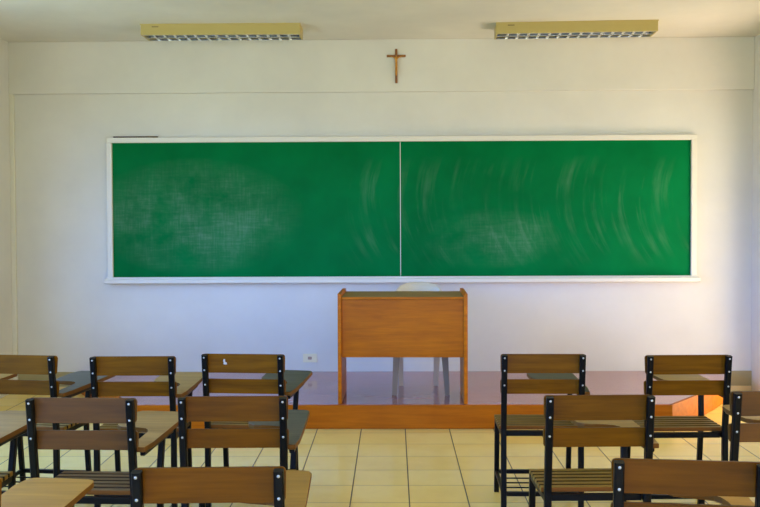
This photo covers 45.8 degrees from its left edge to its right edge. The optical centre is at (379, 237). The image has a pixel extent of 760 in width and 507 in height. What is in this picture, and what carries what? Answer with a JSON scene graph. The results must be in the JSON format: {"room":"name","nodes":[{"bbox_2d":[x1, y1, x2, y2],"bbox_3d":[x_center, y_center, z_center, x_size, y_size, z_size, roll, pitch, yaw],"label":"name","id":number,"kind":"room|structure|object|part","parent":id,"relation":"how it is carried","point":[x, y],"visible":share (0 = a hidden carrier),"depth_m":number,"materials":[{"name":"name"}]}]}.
{"room":"classroom","nodes":[
{"label":"classroom","id":0,"kind":"room"},
{"bbox_2d":[0,39,12,397],"bbox_3d":[-3.254,-0.034,2.147,0.240,2.900,10.680,0,1,1],"label":"wall","id":1,"kind":"structure","parent":0,"point":[6,330],"depth_m":7.35,"materials":[{"name":"paint"}]},
{"bbox_2d":[0,394,759,506],"bbox_3d":[-0.069,1.460,2.258,6.595,0.120,10.920,0,1,1],"label":"floor","id":2,"kind":"structure","parent":0,"point":[348,467],"depth_m":5.36,"materials":[{"name":"tile"}]},
{"bbox_2d":[0,374,17,379],"bbox_3d":[-2.244,0.958,4.686,0.443,0.786,0.678,0,1,6],"label":"armchair","id":3,"kind":"object","parent":2,"relation":"on","point":[2,376],"visible":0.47,"depth_m":4.87,"materials":[{"name":"brown wood"}]},
{"bbox_2d":[0,410,36,488],"bbox_3d":[-1.683,0.981,3.660,0.443,0.786,0.678,0,1,2],"label":"armchair","id":4,"kind":"object","parent":2,"relation":"on","point":[13,424],"visible":0.83,"depth_m":3.69,"materials":[{"name":"brown wood"}]},
{"bbox_3d":[-1.705,0.963,3.553,0.408,0.019,0.255,0,1,2],"label":"seat","id":5,"kind":"part","parent":4,"relation":"part of","materials":[{"name":"brown wood"}]},
{"bbox_3d":[-1.704,0.987,3.551,0.396,0.025,0.311,0,1,2],"label":"seat frame","id":6,"kind":"part","parent":4,"relation":"part of","materials":[{"name":"brown wood"}]},
{"bbox_3d":[-1.507,1.080,3.711,0.033,0.582,0.062,0,1,2],"label":"leg","id":7,"kind":"part","parent":4,"relation":"part of","materials":[{"name":"black metal"}]},
{"bbox_2d":[0,478,93,506],"bbox_3d":[-1.153,1.004,2.628,0.443,0.786,0.678,0,1,2],"label":"armchair","id":8,"kind":"object","parent":2,"relation":"on","point":[33,492],"visible":1,"depth_m":2.79,"materials":[{"name":"brown wood"}]},
{"bbox_3d":[-1.182,0.665,2.323,0.406,0.092,0.017,0,-6,2],"label":"backrest rail","id":9,"kind":"part","parent":8,"relation":"part of","materials":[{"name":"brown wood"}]},
{"bbox_2d":[0,355,114,494],"bbox_3d":[-1.709,0.956,4.689,0.443,0.786,0.678,0,1,8],"label":"armchair","id":10,"kind":"object","parent":2,"relation":"on","point":[79,382],"visible":0.59,"depth_m":4.39,"materials":[{"name":"brown wood"}]},
{"bbox_3d":[-1.903,1.148,4.774,0.025,0.399,0.065,0,1,8],"label":"leg","id":11,"kind":"part","parent":10,"relation":"part of","materials":[{"name":"black metal"}]},
{"bbox_3d":[-1.768,0.617,4.388,0.406,0.092,0.017,0,-6,8],"label":"backrest rail","id":12,"kind":"part","parent":10,"relation":"part of","materials":[{"name":"brown wood"}]},
{"bbox_3d":[-1.765,0.730,4.405,0.406,0.070,0.017,0,-6,8],"label":"backrest rail","id":13,"kind":"part","parent":10,"relation":"part of","materials":[{"name":"brown wood"}]},
{"bbox_3d":[-1.581,0.962,4.366,0.027,0.785,0.071,0,1,8],"label":"post","id":14,"kind":"part","parent":10,"relation":"part of","materials":[{"name":"black metal"}]},
{"bbox_3d":[-1.741,0.961,4.582,0.396,0.025,0.311,0,1,8],"label":"seat frame","id":15,"kind":"part","parent":10,"relation":"part of","materials":[{"name":"black metal"}]},
{"bbox_3d":[-1.741,0.938,4.584,0.408,0.019,0.255,0,1,8],"label":"seat","id":16,"kind":"part","parent":10,"relation":"part of","materials":[{"name":"brown wood"}]},
{"bbox_3d":[-1.529,1.056,4.723,0.033,0.582,0.062,0,1,8],"label":"leg","id":17,"kind":"part","parent":10,"relation":"part of","materials":[{"name":"black metal"}]},
{"bbox_2d":[25,397,177,506],"bbox_3d":[-1.070,0.978,3.643,0.443,0.786,0.678,0,1,3],"label":"armchair","id":18,"kind":"object","parent":2,"relation":"on","point":[157,426],"visible":0.69,"depth_m":3.35,"materials":[{"name":"brown wood"}]},
{"bbox_3d":[-1.289,0.986,3.351,0.027,0.785,0.071,0,1,3],"label":"post","id":19,"kind":"part","parent":18,"relation":"part of","materials":[{"name":"black metal"}]},
{"bbox_3d":[-1.104,0.639,3.339,0.406,0.092,0.017,0,-6,3],"label":"backrest rail","id":20,"kind":"part","parent":18,"relation":"part of","materials":[{"name":"brown wood"}]},
{"bbox_3d":[-1.103,0.753,3.356,0.406,0.070,0.017,0,-6,3],"label":"backrest rail","id":21,"kind":"part","parent":18,"relation":"part of","materials":[{"name":"brown wood"}]},
{"bbox_3d":[-1.093,0.961,3.536,0.408,0.019,0.255,0,1,3],"label":"seat","id":22,"kind":"part","parent":18,"relation":"part of","materials":[{"name":"brown wood"}]},
{"bbox_3d":[-1.093,0.984,3.535,0.396,0.025,0.311,0,1,3],"label":"seat frame","id":23,"kind":"part","parent":18,"relation":"part of","materials":[{"name":"black metal"}]},
{"bbox_3d":[-0.916,0.985,3.333,0.027,0.785,0.071,0,1,3],"label":"post","id":24,"kind":"part","parent":18,"relation":"part of","materials":[{"name":"black metal"}]},
{"bbox_3d":[-0.894,1.078,3.692,0.033,0.582,0.062,0,1,3],"label":"leg","id":25,"kind":"part","parent":18,"relation":"part of","materials":[{"name":"black metal"}]},
{"bbox_2d":[89,356,201,506],"bbox_3d":[-1.165,0.955,4.636,0.443,0.786,0.678,0,1,0],"label":"armchair","id":26,"kind":"object","parent":2,"relation":"on","point":[171,383],"visible":0.64,"depth_m":4.34,"materials":[{"name":"brown wood"}]},
{"bbox_3d":[-1.372,0.962,4.335,0.027,0.785,0.071,0,1,0],"label":"post","id":27,"kind":"part","parent":26,"relation":"part of","materials":[{"name":"black metal"}]},
{"bbox_3d":[-1.369,1.147,4.696,0.025,0.399,0.065,0,1,0],"label":"leg","id":28,"kind":"part","parent":26,"relation":"part of","materials":[{"name":"black metal"}]},
{"bbox_3d":[-1.186,0.616,4.331,0.406,0.092,0.017,0,-6,0],"label":"backrest rail","id":29,"kind":"part","parent":26,"relation":"part of","materials":[{"name":"brown wood"}]},
{"bbox_3d":[-1.185,0.729,4.348,0.406,0.070,0.017,0,-6,0],"label":"backrest rail","id":30,"kind":"part","parent":26,"relation":"part of","materials":[{"name":"brown wood"}]},
{"bbox_3d":[-1.184,0.937,4.528,0.408,0.019,0.255,0,1,0],"label":"seat","id":31,"kind":"part","parent":26,"relation":"part of","materials":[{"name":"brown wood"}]},
{"bbox_3d":[-1.183,0.960,4.527,0.396,0.025,0.311,0,1,0],"label":"seat frame","id":32,"kind":"part","parent":26,"relation":"part of","materials":[{"name":"black wood"}]},
{"bbox_3d":[-0.998,0.961,4.333,0.027,0.785,0.071,0,1,0],"label":"post","id":33,"kind":"part","parent":26,"relation":"part of","materials":[{"name":"black metal"}]},
{"bbox_3d":[-0.991,1.054,4.693,0.033,0.582,0.062,0,1,0],"label":"leg","id":34,"kind":"part","parent":26,"relation":"part of","materials":[{"name":"black metal"}]},
{"bbox_2d":[131,466,311,506],"bbox_3d":[-0.442,0.998,2.710,0.443,0.786,0.678,0,1,-1],"label":"armchair","id":35,"kind":"object","parent":2,"relation":"on","point":[276,486],"visible":1,"depth_m":2.40,"materials":[{"name":"brown wood"}]},
{"bbox_3d":[-0.640,1.006,2.404,0.027,0.785,0.071,0,1,-1],"label":"post","id":36,"kind":"part","parent":35,"relation":"part of","materials":[{"name":"black metal"}]},
{"bbox_3d":[-0.267,1.004,2.412,0.027,0.785,0.071,0,1,-1],"label":"post","id":37,"kind":"part","parent":35,"relation":"part of","materials":[{"name":"black metal"}]},
{"bbox_2d":[177,396,309,506],"bbox_3d":[-0.528,0.976,3.661,0.443,0.786,0.678,0,1,0],"label":"armchair","id":38,"kind":"object","parent":2,"relation":"on","point":[271,424],"visible":0.53,"depth_m":3.35,"materials":[{"name":"brown wood"}]},
{"bbox_3d":[-0.732,0.983,3.358,0.027,0.785,0.071,0,1,0],"label":"post","id":39,"kind":"part","parent":38,"relation":"part of","materials":[{"name":"black metal"}]},
{"bbox_3d":[-0.546,0.637,3.356,0.406,0.092,0.017,0,-6,0],"label":"backrest rail","id":40,"kind":"part","parent":38,"relation":"part of","materials":[{"name":"brown wood"}]},
{"bbox_3d":[-0.546,0.750,3.373,0.406,0.070,0.017,0,-6,0],"label":"backrest rail","id":41,"kind":"part","parent":38,"relation":"part of","materials":[{"name":"brown wood"}]},
{"bbox_3d":[-0.358,0.982,3.360,0.027,0.785,0.071,0,1,0],"label":"post","id":42,"kind":"part","parent":38,"relation":"part of","materials":[{"name":"black metal"}]},
{"bbox_3d":[-0.354,1.075,3.720,0.033,0.582,0.062,0,1,0],"label":"leg","id":43,"kind":"part","parent":38,"relation":"part of","materials":[{"name":"black metal"}]},
{"bbox_2d":[201,354,311,506],"bbox_3d":[-0.619,0.951,4.692,0.443,0.786,0.678,0,1,5],"label":"armchair","id":44,"kind":"object","parent":2,"relation":"on","point":[280,381],"visible":0.59,"depth_m":4.39,"materials":[{"name":"brown wood"}]},
{"bbox_3d":[-0.850,0.958,4.410,0.027,0.785,0.071,0,1,5],"label":"post","id":45,"kind":"part","parent":44,"relation":"part of","materials":[{"name":"black metal"}]},
{"bbox_3d":[-0.816,1.143,4.769,0.025,0.399,0.065,0,1,5],"label":"leg","id":46,"kind":"part","parent":44,"relation":"part of","materials":[{"name":"black metal"}]},
{"bbox_3d":[-0.646,0.934,4.586,0.408,0.019,0.255,0,1,5],"label":"seat","id":47,"kind":"part","parent":44,"relation":"part of","materials":[{"name":"brown wood"}]},
{"bbox_3d":[-0.665,0.612,4.389,0.406,0.092,0.017,0,-6,5],"label":"backrest rail","id":48,"kind":"part","parent":44,"relation":"part of","materials":[{"name":"brown wood"}]},
{"bbox_3d":[-0.663,0.726,4.406,0.406,0.070,0.017,0,-6,5],"label":"backrest rail","id":49,"kind":"part","parent":44,"relation":"part of","materials":[{"name":"brown wood"}]},
{"bbox_3d":[-0.478,0.957,4.375,0.027,0.785,0.071,0,1,5],"label":"post","id":50,"kind":"part","parent":44,"relation":"part of","materials":[{"name":"black metal"}]},
{"bbox_3d":[-0.440,1.051,4.733,0.033,0.582,0.062,0,1,5],"label":"leg","id":51,"kind":"part","parent":44,"relation":"part of","materials":[{"name":"black metal"}]},
{"bbox_2d":[81,371,723,428],"bbox_3d":[0.158,1.205,6.798,5.380,0.165,1.337,0,1,1],"label":"platform","id":52,"kind":"object","parent":2,"relation":"on","point":[369,402],"visible":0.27,"depth_m":6.38,"materials":[{"name":"paint"}]},
{"bbox_2d":[337,288,467,403],"bbox_3d":[0.162,0.753,6.393,0.889,0.757,0.480,0,1,2],"label":"desk","id":53,"kind":"object","parent":52,"relation":"on","point":[370,323],"visible":1,"depth_m":6.17,"materials":[{"name":"brown wood"}]},
{"bbox_3d":[-0.269,0.754,6.406,0.026,0.757,0.480,0,1,2],"label":"panel","id":54,"kind":"part","parent":53,"relation":"part of","materials":[{"name":"brown wood"}]},
{"bbox_3d":[0.155,0.620,6.176,0.836,0.398,0.018,0,1,2],"label":"panel","id":55,"kind":"part","parent":53,"relation":"part of","materials":[{"name":"brown wood"}]},
{"bbox_3d":[0.594,0.751,6.379,0.026,0.757,0.480,0,1,2],"label":"panel","id":56,"kind":"part","parent":53,"relation":"part of","materials":[{"name":"brown wood"}]},
{"bbox_2d":[392,282,449,394],"bbox_3d":[0.295,0.735,6.725,0.414,0.775,0.567,0,1,1],"label":"plastic chair","id":57,"kind":"object","parent":52,"relation":"on","point":[410,286],"visible":0.21,"depth_m":6.80,"materials":[{"name":"beige plastic"}]},
{"bbox_3d":[0.121,0.919,6.483,0.070,0.420,0.056,0,1,1],"label":"leg","id":58,"kind":"part","parent":57,"relation":"part of","materials":[{"name":"white plastic"}]},
{"bbox_3d":[0.148,0.911,6.817,0.058,0.420,0.065,0,1,1],"label":"leg","id":59,"kind":"part","parent":57,"relation":"part of","materials":[{"name":"beige plastic"}]},
{"bbox_3d":[0.297,0.531,6.875,0.410,0.375,0.257,0,1,1],"label":"backrest","id":60,"kind":"part","parent":57,"relation":"part of","materials":[{"name":"beige plastic"}]},
{"bbox_3d":[0.435,0.909,6.813,0.061,0.420,0.065,0,1,1],"label":"leg","id":61,"kind":"part","parent":57,"relation":"part of","materials":[{"name":"beige plastic"}]},
{"bbox_3d":[0.465,0.917,6.478,0.070,0.420,0.056,0,1,1],"label":"leg","id":62,"kind":"part","parent":57,"relation":"part of","materials":[{"name":"white plastic"}]},
{"bbox_2d":[494,354,589,506],"bbox_3d":[0.814,0.945,4.653,0.443,0.786,0.678,0,1,2],"label":"armchair","id":63,"kind":"object","parent":2,"relation":"on","point":[546,373],"visible":0.78,"depth_m":4.36,"materials":[{"name":"brown wood"}]},
{"bbox_3d":[0.612,1.138,4.718,0.025,0.399,0.065,0,1,2],"label":"leg","id":64,"kind":"part","parent":63,"relation":"part of","materials":[{"name":"black metal"}]},
{"bbox_3d":[0.601,0.953,4.357,0.027,0.785,0.071,0,1,2],"label":"post","id":65,"kind":"part","parent":63,"relation":"part of","materials":[{"name":"black metal"}]},
{"bbox_3d":[0.793,0.951,4.544,0.396,0.025,0.311,0,1,2],"label":"seat frame","id":66,"kind":"part","parent":63,"relation":"part of","materials":[{"name":"black metal"}]},
{"bbox_3d":[0.793,0.928,4.546,0.408,0.019,0.255,0,1,2],"label":"seat","id":67,"kind":"part","parent":63,"relation":"part of","materials":[{"name":"brown wood"}]},
{"bbox_3d":[0.788,0.720,4.365,0.406,0.070,0.017,0,-6,2],"label":"backrest rail","id":68,"kind":"part","parent":63,"relation":"part of","materials":[{"name":"brown wood"}]},
{"bbox_3d":[0.787,0.607,4.348,0.406,0.092,0.017,0,-6,2],"label":"backrest rail","id":69,"kind":"part","parent":63,"relation":"part of","materials":[{"name":"brown wood"}]},
{"bbox_3d":[0.990,1.045,4.706,0.033,0.582,0.062,0,1,2],"label":"leg","id":70,"kind":"part","parent":63,"relation":"part of","materials":[{"name":"black metal"}]},
{"bbox_3d":[0.975,0.952,4.346,0.027,0.785,0.071,0,1,2],"label":"post","id":71,"kind":"part","parent":63,"relation":"part of","materials":[{"name":"black metal"}]},
{"bbox_2d":[529,394,658,506],"bbox_3d":[0.830,0.970,3.656,0.443,0.786,0.678,0,1,-1],"label":"armchair","id":72,"kind":"object","parent":2,"relation":"on","point":[601,420],"visible":0.77,"depth_m":3.36,"materials":[{"name":"brown wood"}]},
{"bbox_3d":[0.626,1.163,3.712,0.025,0.399,0.065,0,1,-1],"label":"leg","id":73,"kind":"part","parent":72,"relation":"part of","materials":[{"name":"black metal"}]},
{"bbox_3d":[0.628,0.977,3.351,0.027,0.785,0.071,0,1,-1],"label":"post","id":74,"kind":"part","parent":72,"relation":"part of","materials":[{"name":"black metal"}]},
{"bbox_3d":[0.813,0.953,3.547,0.408,0.019,0.255,0,1,-1],"label":"seat","id":75,"kind":"part","parent":72,"relation":"part of","materials":[{"name":"brown wood"}]},
{"bbox_3d":[0.813,0.976,3.546,0.396,0.025,0.311,0,1,-1],"label":"seat frame","id":76,"kind":"part","parent":72,"relation":"part of","materials":[{"name":"brown wood"}]},
{"bbox_3d":[0.814,0.745,3.367,0.406,0.070,0.017,0,-6,-1],"label":"backrest rail","id":77,"kind":"part","parent":72,"relation":"part of","materials":[{"name":"brown wood"}]},
{"bbox_3d":[0.814,0.631,3.350,0.406,0.092,0.017,0,-6,-1],"label":"backrest rail","id":78,"kind":"part","parent":72,"relation":"part of","materials":[{"name":"brown wood"}]},
{"bbox_3d":[1.003,1.069,3.715,0.033,0.582,0.062,0,1,-1],"label":"leg","id":79,"kind":"part","parent":72,"relation":"part of","materials":[{"name":"black metal"}]},
{"bbox_3d":[1.002,0.976,3.355,0.027,0.785,0.071,0,1,-1],"label":"post","id":80,"kind":"part","parent":72,"relation":"part of","materials":[{"name":"black metal"}]},
{"bbox_2d":[627,355,732,504],"bbox_3d":[1.486,0.944,4.605,0.443,0.786,0.678,0,1,-1],"label":"armchair","id":81,"kind":"object","parent":2,"relation":"on","point":[673,374],"visible":0.68,"depth_m":4.31,"materials":[{"name":"brown wood"}]},
{"bbox_3d":[1.281,1.137,4.662,0.025,0.399,0.065,0,1,-1],"label":"leg","id":82,"kind":"part","parent":81,"relation":"part of","materials":[{"name":"black metal"}]},
{"bbox_3d":[1.284,0.951,4.301,0.027,0.785,0.071,0,1,-1],"label":"post","id":83,"kind":"part","parent":81,"relation":"part of","materials":[{"name":"black metal"}]},
{"bbox_3d":[1.469,0.926,4.497,0.408,0.019,0.255,0,1,-1],"label":"seat","id":84,"kind":"part","parent":81,"relation":"part of","materials":[{"name":"brown wood"}]},
{"bbox_3d":[1.470,0.718,4.317,0.406,0.070,0.017,0,-6,-1],"label":"backrest rail","id":85,"kind":"part","parent":81,"relation":"part of","materials":[{"name":"brown wood"}]},
{"bbox_3d":[1.470,0.605,4.300,0.406,0.092,0.017,0,-6,-1],"label":"backrest rail","id":86,"kind":"part","parent":81,"relation":"part of","materials":[{"name":"brown wood"}]},
{"bbox_3d":[1.469,0.950,4.495,0.396,0.025,0.311,0,1,-1],"label":"seat frame","id":87,"kind":"part","parent":81,"relation":"part of","materials":[{"name":"black metal"}]},
{"bbox_3d":[1.659,1.043,4.665,0.033,0.582,0.062,0,1,-1],"label":"leg","id":88,"kind":"part","parent":81,"relation":"part of","materials":[{"name":"black metal"}]},
{"bbox_3d":[1.658,0.950,4.304,0.027,0.785,0.071,0,1,-1],"label":"post","id":89,"kind":"part","parent":81,"relation":"part of","materials":[{"name":"black metal"}]},
{"bbox_2d":[610,458,759,506],"bbox_3d":[0.894,0.992,2.755,0.443,0.786,0.678,0,1,7],"label":"armchair","id":90,"kind":"object","parent":2,"relation":"on","point":[726,483],"visible":1,"depth_m":2.45,"materials":[{"name":"brown wood"}]},
{"bbox_3d":[0.655,0.999,2.479,0.027,0.785,0.071,0,1,7],"label":"post","id":91,"kind":"part","parent":90,"relation":"part of","materials":[{"name":"black metal"}]},
{"bbox_3d":[0.842,0.766,2.471,0.406,0.070,0.017,0,-6,7],"label":"backrest rail","id":92,"kind":"part","parent":90,"relation":"part of","materials":[{"name":"brown wood"}]},
{"bbox_3d":[1.026,0.998,2.434,0.027,0.785,0.071,0,1,7],"label":"post","id":93,"kind":"part","parent":90,"relation":"part of","materials":[{"name":"black metal"}]},
{"bbox_2d":[697,391,759,503],"bbox_3d":[1.546,0.965,3.714,0.443,0.786,0.678,0,1,0],"label":"armchair","id":94,"kind":"object","parent":2,"relation":"on","point":[744,406],"visible":0.49,"depth_m":3.40,"materials":[{"name":"brown wood"}]},
{"bbox_3d":[1.342,1.158,3.771,0.025,0.399,0.065,0,1,0],"label":"leg","id":95,"kind":"part","parent":94,"relation":"part of","materials":[{"name":"black metal"}]},
{"bbox_3d":[1.344,0.973,3.410,0.027,0.785,0.071,0,1,0],"label":"post","id":96,"kind":"part","parent":94,"relation":"part of","materials":[{"name":"black metal"}]},
{"bbox_3d":[1.530,0.740,3.426,0.406,0.070,0.017,0,-6,0],"label":"backrest rail","id":97,"kind":"part","parent":94,"relation":"part of","materials":[{"name":"brown wood"}]},
{"bbox_3d":[1.530,0.626,3.409,0.406,0.092,0.017,0,-6,0],"label":"backrest rail","id":98,"kind":"part","parent":94,"relation":"part of","materials":[{"name":"brown wood"}]},
{"bbox_2d":[0,0,759,41],"bbox_3d":[-0.082,-1.575,2.183,6.595,0.150,10.920,0,1,1],"label":"ceiling","id":99,"kind":"structure","parent":0,"point":[20,20],"depth_m":6.49,"materials":[{"name":"paint"}]},
{"bbox_2d":[140,23,302,40],"bbox_3d":[-1.195,-1.566,6.850,1.203,0.084,0.239,0,1,1],"label":"ceiling light","id":100,"kind":"object","parent":99,"relation":"attached to","point":[192,31],"visible":1,"depth_m":6.74,"materials":[{"name":"yellow metal"}]},
{"bbox_2d":[494,20,658,39],"bbox_3d":[1.474,-1.577,6.821,1.201,0.084,0.239,0,1,3],"label":"ceiling light","id":101,"kind":"object","parent":99,"relation":"attached to","point":[603,28],"visible":1,"depth_m":6.72,"materials":[{"name":"brown metal"}]},
{"bbox_2d":[14,90,752,371],"bbox_3d":[0.001,-0.181,7.559,6.595,2.900,0.240,0,1,1],"label":"wall","id":102,"kind":"structure","parent":0,"point":[67,311],"depth_m":7.44,"materials":[{"name":"paint"}]},
{"bbox_2d":[9,94,17,379],"bbox_3d":[-3.039,0.049,7.473,0.035,2.472,0.030,0,1,1],"label":"trim","id":103,"kind":"structure","parent":102,"relation":"attached to","point":[11,96],"depth_m":7.46,"materials":[{"name":"beige paint"}]},
{"bbox_2d":[18,372,72,389],"bbox_3d":[-2.781,1.201,7.504,0.469,0.165,0.016,0,1,1],"label":"baseboard","id":104,"kind":"structure","parent":102,"relation":"attached to","point":[59,374],"depth_m":7.50,"materials":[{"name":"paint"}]},
{"bbox_2d":[303,354,316,361],"bbox_3d":[-0.582,0.996,7.470,0.116,0.070,0.012,0,1,1],"label":"wall outlet","id":105,"kind":"object","parent":102,"relation":"attached to","point":[306,357],"visible":1,"depth_m":7.47,"materials":[{"name":"beige plastic"}]},
{"bbox_2d":[8,37,754,94],"bbox_3d":[-0.006,-1.413,7.391,6.115,0.428,0.035,0,1,1],"label":"beam","id":106,"kind":"structure","parent":102,"relation":"attached to","point":[649,63],"depth_m":7.37,"materials":[{"name":"paint"}]},
{"bbox_2d":[387,49,405,82],"bbox_3d":[0.133,-1.406,7.354,0.156,0.279,0.033,0,1,1],"label":"crucifix","id":107,"kind":"object","parent":106,"relation":"attached to","point":[395,57],"visible":1,"depth_m":7.35,"materials":[{"name":"brown wood"}]},
{"bbox_2d":[104,134,699,283],"bbox_3d":[0.168,-0.231,7.387,4.872,1.208,0.095,0,1,1],"label":"chalkboard","id":108,"kind":"object","parent":102,"relation":"attached to","point":[513,208],"visible":1,"depth_m":7.41,"materials":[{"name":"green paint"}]},
{"bbox_2d":[113,136,157,137],"bbox_3d":[-2.016,-0.833,7.428,0.370,0.011,0.012,0,1,1],"label":"stick","id":109,"kind":"object","parent":108,"relation":"on","point":[113,136],"visible":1,"depth_m":7.42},
{"bbox_3d":[-1.033,-0.228,7.439,2.397,1.150,0.018,0,1,1],"label":"board panel","id":110,"kind":"part","parent":108,"relation":"part of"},
{"bbox_2d":[104,275,699,283],"bbox_3d":[0.171,0.344,7.402,4.872,0.056,0.095,0,1,1],"label":"chalk tray","id":111,"kind":"object","parent":108,"relation":"on","point":[111,279],"depth_m":7.38,"materials":[{"name":"beige paint"}]},
{"bbox_3d":[1.370,-0.238,7.404,2.397,1.150,0.018,0,1,1],"label":"board panel","id":112,"kind":"part","parent":108,"relation":"part of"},
{"bbox_2d":[731,371,751,390],"bbox_3d":[2.973,1.178,7.421,0.180,0.165,0.016,0,1,1],"label":"baseboard","id":113,"kind":"structure","parent":102,"relation":"attached to","point":[740,380],"depth_m":7.42,"materials":[{"name":"paint"}]},
{"bbox_2d":[751,34,759,390],"bbox_3d":[3.100,-0.060,2.055,0.240,2.900,10.680,0,1,1],"label":"wall","id":114,"kind":"structure","parent":0,"point":[755,311],"depth_m":7.31,"materials":[{"name":"paint"}]}
]}

